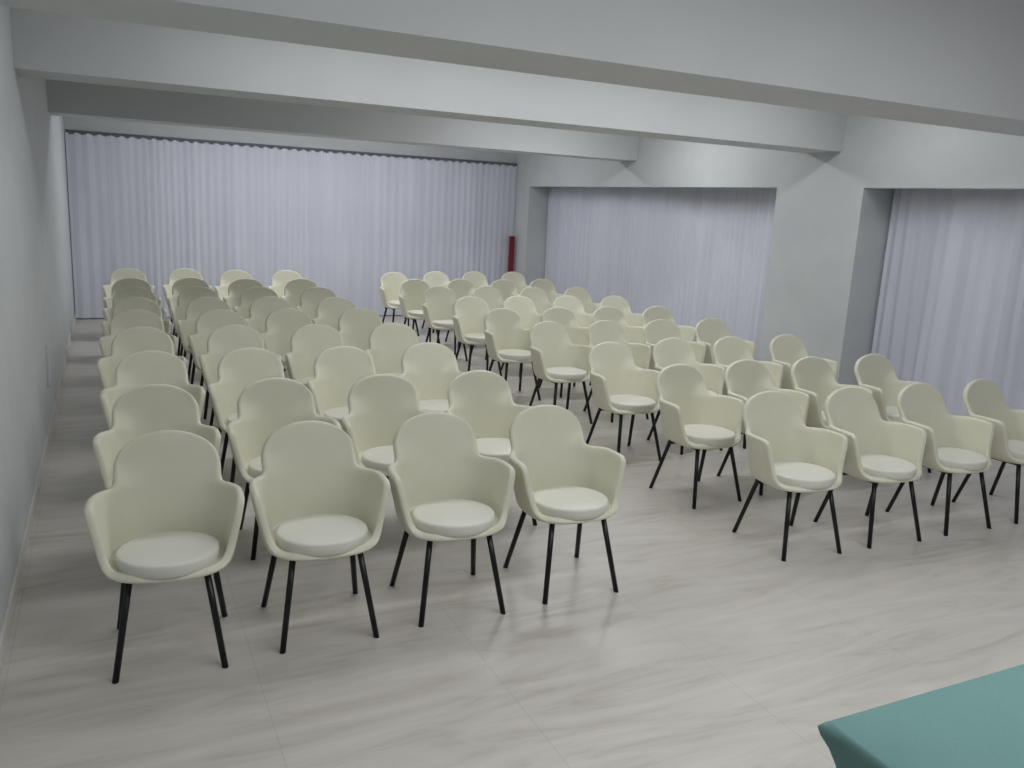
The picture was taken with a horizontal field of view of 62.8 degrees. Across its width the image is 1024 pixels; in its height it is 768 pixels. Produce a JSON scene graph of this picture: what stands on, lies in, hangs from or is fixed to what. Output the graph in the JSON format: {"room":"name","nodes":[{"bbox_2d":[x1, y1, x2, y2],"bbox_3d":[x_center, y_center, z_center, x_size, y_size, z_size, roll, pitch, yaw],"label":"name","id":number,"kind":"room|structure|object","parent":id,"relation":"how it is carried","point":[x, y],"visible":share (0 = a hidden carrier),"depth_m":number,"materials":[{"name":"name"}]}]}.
{"room":"conference room","nodes":[
{"label":"conference room","id":0,"kind":"room"},
{"bbox_2d":[0,6,74,631],"bbox_3d":[-2.869,-0.880,4.730,0.150,3.120,15.140,-3,13,-25],"label":"wall","id":1,"kind":"structure","parent":0,"point":[37,301],"depth_m":4.97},
{"bbox_2d":[0,313,75,676],"bbox_3d":[-2.839,0.615,5.015,0.014,0.085,14.990,-3,13,-25],"label":"baseboard","id":2,"kind":"structure","parent":1,"relation":"attached to","point":[10,608],"depth_m":4.34,"materials":[{"name":"ceramic"}]},
{"bbox_2d":[63,116,516,298],"bbox_3d":[-2.686,-2.627,12.982,7.400,3.120,0.350,-3,13,-25],"label":"wall","id":3,"kind":"structure","parent":0,"point":[70,123],"depth_m":12.21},
{"bbox_2d":[66,130,517,164],"bbox_3d":[-2.885,-3.474,12.416,6.592,0.022,0.030,-3,13,-25],"label":"rail","id":4,"kind":"object","parent":3,"relation":"attached to","point":[66,130],"visible":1,"depth_m":12.17,"materials":[{"name":"grey metal"}]},
{"bbox_2d":[65,132,516,317],"bbox_3d":[-2.951,-2.256,12.674,6.602,2.465,0.049,-3,13,-25],"label":"sheer curtain","id":5,"kind":"object","parent":4,"relation":"hanging from","point":[341,222],"visible":0.87,"depth_m":12.37,"materials":[{"name":"fabric"}]},
{"bbox_2d":[0,315,1023,767],"bbox_3d":[0.390,0.538,6.651,7.550,0.120,15.440,-3,13,-25],"label":"floor","id":6,"kind":"structure","parent":0,"point":[712,649],"depth_m":3.69,"materials":[{"name":"stone"}]},
{"bbox_2d":[102,268,154,296],"bbox_3d":[-4.670,-0.975,10.232,0.577,0.835,0.538,-2,13,-24],"label":"armchair","id":7,"kind":"object","parent":6,"relation":"on","point":[119,274],"visible":0.19,"depth_m":10.32,"materials":[{"name":"beige plastic"}]},
{"bbox_2d":[103,278,160,307],"bbox_3d":[-4.144,-0.722,9.172,0.577,0.835,0.538,-2,13,-24],"label":"armchair","id":8,"kind":"object","parent":6,"relation":"on","point":[126,282],"visible":0.2,"depth_m":9.26,"materials":[{"name":"beige plastic"}]},
{"bbox_2d":[102,287,166,320],"bbox_3d":[-3.743,-0.525,8.345,0.577,0.835,0.538,-2,13,-23],"label":"armchair","id":9,"kind":"object","parent":6,"relation":"on","point":[127,292],"visible":0.23,"depth_m":8.44,"materials":[{"name":"beige plastic"}]},
{"bbox_2d":[101,297,171,335],"bbox_3d":[-3.372,-0.338,7.558,0.577,0.835,0.538,-2,13,-23],"label":"armchair","id":10,"kind":"object","parent":6,"relation":"on","point":[142,303],"visible":0.22,"depth_m":7.67,"materials":[{"name":"beige plastic"}]},
{"bbox_2d":[98,309,177,357],"bbox_3d":[-3.024,-0.160,6.803,0.577,0.835,0.538,-3,13,-26],"label":"armchair","id":11,"kind":"object","parent":6,"relation":"on","point":[126,319],"visible":0.27,"depth_m":6.89,"materials":[{"name":"beige plastic"}]},
{"bbox_2d":[96,326,186,389],"bbox_3d":[-2.620,0.040,5.966,0.577,0.835,0.538,-2,13,-23],"label":"armchair","id":12,"kind":"object","parent":6,"relation":"on","point":[129,341],"visible":0.26,"depth_m":6.06,"materials":[{"name":"beige plastic"}]},
{"bbox_2d":[100,350,204,429],"bbox_3d":[-2.169,0.250,5.088,0.577,0.835,0.538,-3,13,-24],"label":"armchair","id":13,"kind":"object","parent":6,"relation":"on","point":[141,368],"visible":0.28,"depth_m":5.19,"materials":[{"name":"beige plastic"}]},
{"bbox_2d":[92,384,220,488],"bbox_3d":[-1.764,0.460,4.197,0.577,0.835,0.538,-2,13,-24],"label":"armchair","id":14,"kind":"object","parent":6,"relation":"on","point":[141,410],"visible":0.41,"depth_m":4.30,"materials":[{"name":"beige plastic"}]},
{"bbox_2d":[84,430,244,683],"bbox_3d":[-1.380,0.655,3.374,0.577,0.835,0.538,-2,13,-21],"label":"armchair","id":15,"kind":"object","parent":6,"relation":"on","point":[168,513],"visible":1,"depth_m":3.43,"materials":[{"name":"plastic"}]},
{"bbox_2d":[115,531,219,579],"bbox_3d":[-1.349,0.668,3.294,0.380,0.062,0.356,-2,13,-21],"label":"seat cushion","id":16,"kind":"object","parent":15,"relation":"on","point":[172,555],"depth_m":3.23,"materials":[{"name":"beige fabric"}]},
{"bbox_2d":[162,268,211,335],"bbox_3d":[-4.099,-1.021,10.589,0.577,0.835,0.538,-3,13,-24],"label":"armchair","id":17,"kind":"object","parent":6,"relation":"on","point":[174,276],"visible":0.19,"depth_m":10.67,"materials":[{"name":"beige plastic"}]},
{"bbox_2d":[166,277,220,355],"bbox_3d":[-3.621,-0.773,9.539,0.577,0.835,0.538,-3,13,-25],"label":"armchair","id":18,"kind":"object","parent":6,"relation":"on","point":[182,284],"visible":0.25,"depth_m":9.61,"materials":[{"name":"beige plastic"}]},
{"bbox_2d":[170,286,218,357],"bbox_3d":[-3.213,-0.563,8.650,0.577,0.835,0.538,-2,13,-23],"label":"armchair","id":19,"kind":"object","parent":6,"relation":"on","point":[188,295],"visible":0.3,"depth_m":8.72,"materials":[{"name":"beige plastic"}]},
{"bbox_2d":[177,297,231,383],"bbox_3d":[-2.812,-0.366,7.823,0.577,0.835,0.538,-2,13,-22],"label":"armchair","id":20,"kind":"object","parent":6,"relation":"on","point":[197,307],"visible":0.32,"depth_m":7.89,"materials":[{"name":"beige plastic"}]},
{"bbox_2d":[188,309,245,418],"bbox_3d":[-2.420,-0.185,7.068,0.577,0.835,0.538,-3,13,-26],"label":"armchair","id":21,"kind":"object","parent":6,"relation":"on","point":[209,321],"visible":0.41,"depth_m":7.13,"materials":[{"name":"beige plastic"}]},
{"bbox_2d":[214,270,251,299],"bbox_3d":[-3.502,-1.021,10.732,0.577,0.835,0.538,-2,13,-24],"label":"armchair","id":22,"kind":"object","parent":6,"relation":"on","point":[227,277],"visible":0.27,"depth_m":10.81,"materials":[{"name":"beige plastic"}]},
{"bbox_2d":[199,324,281,433],"bbox_3d":[-2.035,0.004,6.276,0.577,0.835,0.538,-3,13,-25],"label":"armchair","id":23,"kind":"object","parent":6,"relation":"on","point":[223,340],"visible":0.34,"depth_m":6.36,"materials":[{"name":"beige plastic"}]},
{"bbox_2d":[223,278,263,310],"bbox_3d":[-3.051,-0.785,9.734,0.577,0.835,0.538,-2,13,-24],"label":"armchair","id":24,"kind":"object","parent":6,"relation":"on","point":[235,289],"visible":0.2,"depth_m":9.82,"materials":[{"name":"beige plastic"}]},
{"bbox_2d":[208,347,300,482],"bbox_3d":[-1.636,0.219,5.362,0.577,0.835,0.538,-3,13,-25],"label":"armchair","id":25,"kind":"object","parent":6,"relation":"on","point":[239,368],"visible":0.42,"depth_m":5.44,"materials":[{"name":"beige plastic"}]},
{"bbox_2d":[234,286,285,370],"bbox_3d":[-2.663,-0.595,8.933,0.577,0.835,0.538,-2,13,-22],"label":"armchair","id":26,"kind":"object","parent":6,"relation":"on","point":[249,295],"visible":0.12,"depth_m":9.02,"materials":[{"name":"beige plastic"}]},
{"bbox_2d":[244,296,291,333],"bbox_3d":[-2.300,-0.403,8.121,0.577,0.835,0.538,-2,13,-24],"label":"armchair","id":27,"kind":"object","parent":6,"relation":"on","point":[260,309],"visible":0.19,"depth_m":8.21,"materials":[{"name":"beige plastic"}]},
{"bbox_2d":[227,377,340,559],"bbox_3d":[-1.226,0.425,4.496,0.577,0.835,0.538,-3,13,-24],"label":"armchair","id":28,"kind":"object","parent":6,"relation":"on","point":[267,405],"visible":0.48,"depth_m":4.58,"materials":[{"name":"beige plastic"}]},
{"bbox_2d":[248,456,261,477],"bbox_3d":[-1.190,0.437,4.417,0.380,0.062,0.356,-3,13,-24],"label":"seat cushion","id":29,"kind":"object","parent":28,"relation":"on","point":[254,466],"depth_m":4.31,"materials":[{"name":"beige fabric"}]},
{"bbox_2d":[267,270,301,297],"bbox_3d":[-2.929,-1.061,11.058,0.577,0.835,0.538,-2,13,-23],"label":"armchair","id":30,"kind":"object","parent":6,"relation":"on","point":[279,279],"visible":0.16,"depth_m":11.16,"materials":[{"name":"beige plastic"}]},
{"bbox_2d":[260,308,312,368],"bbox_3d":[-1.914,-0.219,7.351,0.577,0.835,0.538,-3,13,-24],"label":"armchair","id":31,"kind":"object","parent":6,"relation":"on","point":[280,325],"visible":0.34,"depth_m":7.45,"materials":[{"name":"beige plastic"}]},
{"bbox_2d":[280,278,317,308],"bbox_3d":[-2.481,-0.822,10.048,0.577,0.835,0.538,-3,13,-24],"label":"armchair","id":32,"kind":"object","parent":6,"relation":"on","point":[294,288],"visible":0.23,"depth_m":10.14,"materials":[{"name":"beige plastic"}]},
{"bbox_2d":[285,324,343,387],"bbox_3d":[-1.468,-0.015,6.502,0.577,0.835,0.538,-3,13,-25],"label":"armchair","id":33,"kind":"object","parent":6,"relation":"on","point":[307,342],"visible":0.34,"depth_m":6.59,"materials":[{"name":"beige plastic"}]},
{"bbox_2d":[296,287,336,318],"bbox_3d":[-2.076,-0.619,9.190,0.577,0.835,0.538,-2,13,-24],"label":"armchair","id":34,"kind":"object","parent":6,"relation":"on","point":[310,298],"visible":0.25,"depth_m":9.29,"materials":[{"name":"beige plastic"}]},
{"bbox_2d":[249,420,389,653],"bbox_3d":[-0.842,0.626,3.643,0.577,0.835,0.538,-3,13,-24],"label":"armchair","id":35,"kind":"object","parent":6,"relation":"on","point":[312,500],"visible":1,"depth_m":3.70,"materials":[{"name":"beige plastic"}]},
{"bbox_2d":[276,514,367,556],"bbox_3d":[-0.806,0.639,3.564,0.380,0.062,0.356,-3,13,-24],"label":"seat cushion","id":36,"kind":"object","parent":35,"relation":"on","point":[315,535],"depth_m":3.49,"materials":[{"name":"beige fabric"}]},
{"bbox_2d":[312,297,355,330],"bbox_3d":[-1.706,-0.423,8.359,0.577,0.835,0.538,-2,13,-22],"label":"armchair","id":37,"kind":"object","parent":6,"relation":"on","point":[329,310],"visible":0.23,"depth_m":8.47,"materials":[{"name":"beige plastic"}]},
{"bbox_2d":[307,346,388,479],"bbox_3d":[-1.074,0.201,5.585,0.577,0.835,0.538,-2,13,-23],"label":"armchair","id":38,"kind":"object","parent":6,"relation":"on","point":[337,369],"visible":0.41,"depth_m":5.69,"materials":[{"name":"beige plastic"}]},
{"bbox_2d":[324,406,348,425],"bbox_3d":[-1.041,0.213,5.506,0.380,0.062,0.356,-2,13,-23],"label":"seat cushion","id":39,"kind":"object","parent":38,"relation":"on","point":[337,413],"depth_m":5.46,"materials":[{"name":"beige fabric"}]},
{"bbox_2d":[338,308,382,350],"bbox_3d":[-1.324,-0.241,7.599,0.577,0.835,0.538,-3,13,-24],"label":"armchair","id":40,"kind":"object","parent":6,"relation":"on","point":[355,326],"visible":0.31,"depth_m":7.72,"materials":[{"name":"beige plastic"}]},
{"bbox_2d":[341,374,432,475],"bbox_3d":[-0.677,0.402,4.734,0.577,0.835,0.538,-2,13,-23],"label":"armchair","id":41,"kind":"object","parent":6,"relation":"on","point":[378,404],"visible":0.5,"depth_m":4.84,"materials":[{"name":"beige plastic"}]},
{"bbox_2d":[362,445,393,471],"bbox_3d":[-0.643,0.415,4.655,0.380,0.062,0.356,-2,13,-23],"label":"seat cushion","id":42,"kind":"object","parent":41,"relation":"on","point":[379,459],"depth_m":4.56,"materials":[{"name":"beige fabric"}]},
{"bbox_2d":[365,323,418,375],"bbox_3d":[-0.910,-0.047,6.789,0.577,0.835,0.538,-2,13,-22],"label":"armchair","id":43,"kind":"object","parent":6,"relation":"on","point":[388,342],"visible":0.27,"depth_m":6.91,"materials":[{"name":"beige plastic"}]},
{"bbox_2d":[379,272,418,335],"bbox_3d":[-1.563,-1.114,11.641,0.577,0.835,0.538,-3,14,-28],"label":"armchair","id":44,"kind":"object","parent":6,"relation":"on","point":[391,282],"visible":0.59,"depth_m":11.71,"materials":[{"name":"beige plastic"}]},
{"bbox_2d":[398,279,439,343],"bbox_3d":[-1.179,-0.905,10.752,0.577,0.835,0.538,-3,13,-25],"label":"armchair","id":45,"kind":"object","parent":6,"relation":"on","point":[412,291],"visible":0.59,"depth_m":10.84,"materials":[{"name":"beige plastic"}]},
{"bbox_2d":[398,342,464,412],"bbox_3d":[-0.526,0.160,5.910,0.577,0.835,0.538,-2,13,-23],"label":"armchair","id":46,"kind":"object","parent":6,"relation":"on","point":[430,367],"visible":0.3,"depth_m":6.03,"materials":[{"name":"beige plastic"}]},
{"bbox_2d":[419,399,448,412],"bbox_3d":[-0.492,0.172,5.831,0.380,0.062,0.356,-2,13,-23],"label":"seat cushion","id":47,"kind":"object","parent":46,"relation":"on","point":[436,405],"depth_m":5.79,"materials":[{"name":"beige fabric"}]},
{"bbox_2d":[421,271,449,332],"bbox_3d":[-1.032,-1.194,12.142,0.577,0.835,0.538,-3,13,-25],"label":"armchair","id":48,"kind":"object","parent":6,"relation":"on","point":[433,278],"visible":0.15,"depth_m":12.26,"materials":[{"name":"beige plastic"}]},
{"bbox_2d":[422,286,467,360],"bbox_3d":[-0.798,-0.723,9.991,0.577,0.835,0.538,-3,13,-25],"label":"armchair","id":49,"kind":"object","parent":6,"relation":"on","point":[439,301],"visible":0.69,"depth_m":10.09,"materials":[{"name":"beige plastic"}]},
{"bbox_2d":[387,412,514,627],"bbox_3d":[-0.301,0.597,3.911,0.577,0.835,0.538,-2,13,-23],"label":"armchair","id":50,"kind":"object","parent":6,"relation":"on","point":[443,489],"visible":1,"depth_m":3.98,"materials":[{"name":"beige plastic"}]},
{"bbox_2d":[412,499,494,537],"bbox_3d":[-0.266,0.610,3.832,0.380,0.062,0.356,-2,13,-23],"label":"seat cushion","id":51,"kind":"object","parent":50,"relation":"on","point":[443,518],"depth_m":3.75,"materials":[{"name":"beige fabric"}]},
{"bbox_2d":[445,279,485,345],"bbox_3d":[-0.608,-0.952,11.109,0.577,0.835,0.538,-3,13,-25],"label":"armchair","id":52,"kind":"object","parent":6,"relation":"on","point":[461,288],"visible":0.19,"depth_m":11.23,"materials":[{"name":"beige plastic"}]},
{"bbox_2d":[462,271,489,288],"bbox_3d":[-0.479,-1.235,12.469,0.577,0.835,0.538,-3,13,-27],"label":"armchair","id":53,"kind":"object","parent":6,"relation":"on","point":[477,279],"visible":0.17,"depth_m":12.61,"materials":[{"name":"beige plastic"}]},
{"bbox_2d":[452,296,501,375],"bbox_3d":[-0.376,-0.507,9.076,0.577,0.835,0.538,-3,13,-25],"label":"armchair","id":54,"kind":"object","parent":6,"relation":"on","point":[470,312],"visible":0.75,"depth_m":9.17,"materials":[{"name":"beige plastic"}]},
{"bbox_2d":[472,286,503,359],"bbox_3d":[-0.227,-0.761,10.305,0.577,0.835,0.538,-3,13,-26],"label":"armchair","id":55,"kind":"object","parent":6,"relation":"on","point":[492,296],"visible":0.21,"depth_m":10.45,"materials":[{"name":"beige plastic"}]},
{"bbox_2d":[445,370,536,525],"bbox_3d":[-0.126,0.375,4.996,0.577,0.835,0.538,-2,13,-24],"label":"armchair","id":56,"kind":"object","parent":6,"relation":"on","point":[483,399],"visible":0.47,"depth_m":5.12,"materials":[{"name":"beige plastic"}]},
{"bbox_2d":[476,438,510,462],"bbox_3d":[-0.090,0.388,4.917,0.380,0.062,0.356,-2,13,-24],"label":"seat cushion","id":57,"kind":"object","parent":56,"relation":"on","point":[500,448],"depth_m":4.85,"materials":[{"name":"beige fabric"}]},
{"bbox_2d":[490,279,518,300],"bbox_3d":[-0.040,-0.975,11.357,0.577,0.835,0.538,-3,13,-25],"label":"armchair","id":58,"kind":"object","parent":6,"relation":"on","point":[507,288],"visible":0.22,"depth_m":11.50,"materials":[{"name":"beige plastic"}]},
{"bbox_2d":[484,308,540,400],"bbox_3d":[-0.004,-0.292,8.160,0.577,0.835,0.538,-4,14,-28],"label":"armchair","id":59,"kind":"object","parent":6,"relation":"on","point":[507,341],"visible":0.87,"depth_m":8.25,"materials":[{"name":"beige plastic"}]},
{"bbox_2d":[498,349,531,360],"bbox_3d":[0.037,-0.280,8.084,0.380,0.062,0.356,-4,14,-28],"label":"seat cushion","id":60,"kind":"object","parent":59,"relation":"on","point":[506,354],"depth_m":7.95,"materials":[{"name":"beige fabric"}]},
{"bbox_2d":[501,272,528,294],"bbox_3d":[0.100,-1.272,12.787,0.577,0.835,0.538,-3,13,-26],"label":"armchair","id":61,"kind":"object","parent":6,"relation":"on","point":[518,279],"visible":0.17,"depth_m":12.94,"materials":[{"name":"beige plastic"}]},
{"bbox_2d":[501,295,541,375],"bbox_3d":[0.165,-0.545,9.387,0.577,0.835,0.538,-3,13,-27],"label":"armchair","id":62,"kind":"object","parent":6,"relation":"on","point":[523,306],"visible":0.23,"depth_m":9.54,"materials":[{"name":"beige plastic"}]},
{"bbox_2d":[519,287,552,313],"bbox_3d":[0.365,-0.778,10.532,0.577,0.835,0.538,-4,14,-28],"label":"armchair","id":63,"kind":"object","parent":6,"relation":"on","point":[539,297],"visible":0.2,"depth_m":10.68,"materials":[{"name":"beige plastic"}]},
{"bbox_2d":[529,279,563,302],"bbox_3d":[0.505,-1.034,11.767,0.577,0.835,0.538,-3,13,-25],"label":"armchair","id":64,"kind":"object","parent":6,"relation":"on","point":[546,285],"visible":0.13,"depth_m":11.92,"materials":[{"name":"beige plastic"}]},
{"bbox_2d":[529,321,592,423],"bbox_3d":[0.421,-0.104,7.377,0.577,0.835,0.538,-4,14,-28],"label":"armchair","id":65,"kind":"object","parent":6,"relation":"on","point":[555,359],"visible":0.98,"depth_m":7.45,"materials":[{"name":"beige plastic"}]},
{"bbox_2d":[546,367,586,380],"bbox_3d":[0.463,-0.091,7.301,0.380,0.062,0.356,-4,14,-28],"label":"seat cushion","id":66,"kind":"object","parent":65,"relation":"on","point":[553,373],"depth_m":7.18,"materials":[{"name":"beige fabric"}]},
{"bbox_2d":[538,307,588,397],"bbox_3d":[0.565,-0.339,8.516,0.577,0.835,0.538,-3,13,-26],"label":"armchair","id":67,"kind":"object","parent":6,"relation":"on","point":[563,316],"visible":0.29,"depth_m":8.66,"materials":[{"name":"beige plastic"}]},
{"bbox_2d":[503,405,625,604],"bbox_3d":[0.249,0.567,4.183,0.577,0.835,0.538,-3,13,-24],"label":"armchair","id":68,"kind":"object","parent":6,"relation":"on","point":[560,478],"visible":0.99,"depth_m":4.25,"materials":[{"name":"beige plastic"}]},
{"bbox_2d":[533,486,608,520],"bbox_3d":[0.285,0.580,4.105,0.380,0.062,0.356,-3,13,-24],"label":"seat cushion","id":69,"kind":"object","parent":68,"relation":"on","point":[554,503],"depth_m":4.02,"materials":[{"name":"beige fabric"}]},
{"bbox_2d":[552,295,592,326],"bbox_3d":[0.738,-0.576,9.670,0.577,0.835,0.538,-3,14,-28],"label":"armchair","id":70,"kind":"object","parent":6,"relation":"on","point":[574,304],"visible":0.17,"depth_m":9.82,"materials":[{"name":"beige plastic"}]},
{"bbox_2d":[563,287,599,313],"bbox_3d":[0.933,-0.806,10.801,0.577,0.835,0.538,-3,14,-27],"label":"armchair","id":71,"kind":"object","parent":6,"relation":"on","point":[583,295],"visible":0.23,"depth_m":10.96,"materials":[{"name":"beige plastic"}]},
{"bbox_2d":[589,306,644,384],"bbox_3d":[1.117,-0.371,8.800,0.577,0.835,0.538,-4,14,-28],"label":"armchair","id":72,"kind":"object","parent":6,"relation":"on","point":[634,334],"visible":0.27,"depth_m":8.92,"materials":[{"name":"beige plastic"}]},
{"bbox_2d":[583,320,651,422],"bbox_3d":[0.958,-0.133,7.642,0.577,0.835,0.538,-3,14,-28],"label":"armchair","id":73,"kind":"object","parent":6,"relation":"on","point":[601,331],"visible":0.33,"depth_m":7.74,"materials":[{"name":"beige plastic"}]},
{"bbox_2d":[600,295,643,326],"bbox_3d":[1.314,-0.604,9.943,0.577,0.835,0.538,-3,13,-26],"label":"armchair","id":74,"kind":"object","parent":6,"relation":"on","point":[632,319],"visible":0.26,"depth_m":10.09,"materials":[{"name":"beige plastic"}]},
{"bbox_2d":[586,342,660,460],"bbox_3d":[0.850,0.131,6.379,0.577,0.835,0.538,-3,14,-28],"label":"armchair","id":75,"kind":"object","parent":6,"relation":"on","point":[620,388],"visible":0.98,"depth_m":6.45,"materials":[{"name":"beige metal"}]},
{"bbox_2d":[609,394,654,411],"bbox_3d":[0.890,0.143,6.302,0.380,0.062,0.356,-3,14,-28],"label":"seat cushion","id":76,"kind":"object","parent":75,"relation":"on","point":[623,402],"depth_m":6.20,"materials":[{"name":"beige fabric"}]},
{"bbox_2d":[642,306,695,341],"bbox_3d":[1.675,-0.394,9.043,0.577,0.835,0.538,-3,13,-26],"label":"armchair","id":77,"kind":"object","parent":6,"relation":"on","point":[652,313],"visible":0.23,"depth_m":9.14,"materials":[{"name":"beige plastic"}]},
{"bbox_2d":[643,319,705,369],"bbox_3d":[1.515,-0.165,7.928,0.577,0.835,0.538,-3,13,-25],"label":"armchair","id":78,"kind":"object","parent":6,"relation":"on","point":[657,330],"visible":0.38,"depth_m":8.02,"materials":[{"name":"beige plastic"}]},
{"bbox_2d":[647,338,725,454],"bbox_3d":[1.406,0.078,6.762,0.577,0.835,0.538,-3,13,-26],"label":"armchair","id":79,"kind":"object","parent":6,"relation":"on","point":[668,351],"visible":0.31,"depth_m":6.86,"materials":[{"name":"beige plastic"}]},
{"bbox_2d":[649,364,744,508],"bbox_3d":[1.231,0.323,5.571,0.577,0.835,0.538,-4,14,-28],"label":"armchair","id":80,"kind":"object","parent":6,"relation":"on","point":[692,417],"visible":1,"depth_m":5.61,"materials":[{"name":"beige plastic"}]},
{"bbox_2d":[684,424,734,446],"bbox_3d":[1.272,0.335,5.496,0.380,0.062,0.356,-4,14,-28],"label":"seat cushion","id":81,"kind":"object","parent":80,"relation":"on","point":[698,435],"depth_m":5.39,"materials":[{"name":"beige fabric"}]},
{"bbox_2d":[695,318,755,363],"bbox_3d":[2.067,-0.196,8.211,0.577,0.835,0.538,-3,13,-25],"label":"armchair","id":82,"kind":"object","parent":6,"relation":"on","point":[708,331],"visible":0.37,"depth_m":8.30,"materials":[{"name":"beige plastic"}]},
{"bbox_2d":[712,336,783,448],"bbox_3d":[1.958,0.051,7.024,0.577,0.835,0.538,-3,14,-28],"label":"armchair","id":83,"kind":"object","parent":6,"relation":"on","point":[727,350],"visible":0.29,"depth_m":7.11,"materials":[{"name":"beige plastic"}]},
{"bbox_2d":[717,359,809,495],"bbox_3d":[1.771,0.281,5.896,0.577,0.835,0.538,-3,13,-25],"label":"armchair","id":84,"kind":"object","parent":6,"relation":"on","point":[744,378],"visible":0.31,"depth_m":6.00,"materials":[{"name":"beige plastic"}]},
{"bbox_2d":[732,391,847,561],"bbox_3d":[1.599,0.502,4.820,0.577,0.835,0.538,-2,13,-22],"label":"armchair","id":85,"kind":"object","parent":6,"relation":"on","point":[788,455],"visible":1,"depth_m":4.87,"materials":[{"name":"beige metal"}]},
{"bbox_2d":[774,461,835,489],"bbox_3d":[1.631,0.514,4.740,0.380,0.062,0.356,-2,13,-22],"label":"seat cushion","id":86,"kind":"object","parent":85,"relation":"on","point":[800,475],"depth_m":4.64,"materials":[{"name":"beige fabric"}]},
{"bbox_2d":[769,334,838,389],"bbox_3d":[2.531,0.016,7.327,0.577,0.835,0.538,-3,13,-26],"label":"armchair","id":87,"kind":"object","parent":6,"relation":"on","point":[785,350],"visible":0.35,"depth_m":7.41,"materials":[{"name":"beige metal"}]},
{"bbox_2d":[791,356,872,428],"bbox_3d":[2.336,0.251,6.174,0.577,0.835,0.538,-3,13,-26],"label":"armchair","id":88,"kind":"object","parent":6,"relation":"on","point":[813,376],"visible":0.42,"depth_m":6.28,"materials":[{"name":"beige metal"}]},
{"bbox_2d":[813,387,926,548],"bbox_3d":[2.170,0.479,5.063,0.577,0.835,0.538,-2,13,-22],"label":"armchair","id":89,"kind":"object","parent":6,"relation":"on","point":[879,450],"visible":0.85,"depth_m":5.11,"materials":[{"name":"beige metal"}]},
{"bbox_2d":[860,454,916,480],"bbox_3d":[2.203,0.492,4.984,0.380,0.062,0.356,-2,13,-22],"label":"seat cushion","id":90,"kind":"object","parent":89,"relation":"on","point":[876,467],"depth_m":4.87,"materials":[{"name":"beige fabric"}]},
{"bbox_2d":[854,354,930,472],"bbox_3d":[2.921,0.222,6.452,0.577,0.835,0.538,-3,13,-25],"label":"armchair","id":91,"kind":"object","parent":6,"relation":"on","point":[875,372],"visible":0.47,"depth_m":6.57,"materials":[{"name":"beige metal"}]},
{"bbox_2d":[886,406,901,421],"bbox_3d":[2.958,0.235,6.374,0.380,0.062,0.356,-3,13,-25],"label":"seat cushion","id":92,"kind":"object","parent":91,"relation":"on","point":[893,415],"depth_m":6.25,"materials":[{"name":"beige fabric"}]},
{"bbox_2d":[885,383,994,535],"bbox_3d":[2.734,0.453,5.325,0.577,0.835,0.538,-3,13,-24],"label":"armchair","id":93,"kind":"object","parent":6,"relation":"on","point":[955,444],"visible":0.83,"depth_m":5.37,"materials":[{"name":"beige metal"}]},
{"bbox_2d":[937,446,987,470],"bbox_3d":[2.770,0.465,5.247,0.380,0.062,0.356,-3,13,-24],"label":"seat cushion","id":94,"kind":"object","parent":93,"relation":"on","point":[952,458],"depth_m":5.13,"materials":[{"name":"beige fabric"}]},
{"bbox_2d":[951,379,1023,523],"bbox_3d":[3.306,0.423,5.602,0.577,0.835,0.538,-4,14,-28],"label":"armchair","id":95,"kind":"object","parent":6,"relation":"on","point":[983,399],"visible":0.68,"depth_m":5.68,"materials":[{"name":"beige plastic"}]},
{"bbox_2d":[1008,439,1023,459],"bbox_3d":[3.347,0.435,5.526,0.380,0.062,0.356,-4,14,-28],"label":"seat cushion","id":96,"kind":"object","parent":95,"relation":"on","point":[1016,446],"depth_m":5.44,"materials":[{"name":"beige fabric"}]},
{"bbox_3d":[1.559,1.159,1.921,1.545,0.752,0.720,-3,13,-25],"label":"folding table","id":97,"kind":"object","parent":6,"relation":"on","visible":0},
{"bbox_2d":[818,664,1023,767],"bbox_3d":[1.562,1.141,1.915,1.703,0.731,0.876,-3,13,-25],"label":"tablecloth","id":98,"kind":"object","parent":97,"relation":"on","point":[978,722],"visible":1,"depth_m":1.82,"materials":[{"name":"teal fabric"}]},
{"bbox_2d":[512,114,1023,385],"bbox_3d":[3.527,-1.195,7.763,0.778,3.120,15.140,-3,13,-25],"label":"wall","id":99,"kind":"structure","parent":0,"point":[832,213],"depth_m":8.03,"materials":[{"name":"paint"}]},
{"bbox_2d":[46,79,638,161],"bbox_3d":[-1.462,-3.075,9.445,6.622,0.650,0.430,-3,13,-25],"label":"ceiling beam","id":100,"kind":"structure","parent":99,"relation":"attached to","point":[64,98],"depth_m":8.99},
{"bbox_2d":[10,7,846,152],"bbox_3d":[-0.015,-2.367,6.469,6.622,0.650,0.452,-3,13,-25],"label":"ceiling beam","id":101,"kind":"structure","parent":99,"relation":"attached to","point":[45,45],"depth_m":5.87,"materials":[{"name":"paint"}]},
{"bbox_2d":[0,0,1023,136],"bbox_3d":[1.073,-1.834,4.231,6.622,0.650,0.552,-3,13,-25],"label":"ceiling beam","id":102,"kind":"structure","parent":99,"relation":"attached to","point":[947,63],"depth_m":3.96,"materials":[{"name":"paint"}]},
{"bbox_3d":[1.810,-2.734,11.128,0.040,0.028,5.610,-3,13,-25],"label":"rail","id":103,"kind":"object","parent":99,"relation":"attached to","visible":0},
{"bbox_2d":[545,187,776,360],"bbox_3d":[1.751,-1.617,11.366,0.095,2.235,5.608,-3,13,-25],"label":"sheer curtain","id":104,"kind":"object","parent":103,"relation":"hanging from","point":[697,254],"visible":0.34,"depth_m":10.79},
{"bbox_3d":[4.721,-1.308,5.139,0.040,0.028,5.710,-3,13,-25],"label":"rail","id":105,"kind":"object","parent":99,"relation":"attached to","visible":0},
{"bbox_2d":[871,189,1023,415],"bbox_3d":[4.661,-0.191,5.377,0.185,2.235,5.709,-3,13,-25],"label":"sheer curtain","id":106,"kind":"object","parent":105,"relation":"hanging from","point":[950,311],"visible":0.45,"depth_m":7.15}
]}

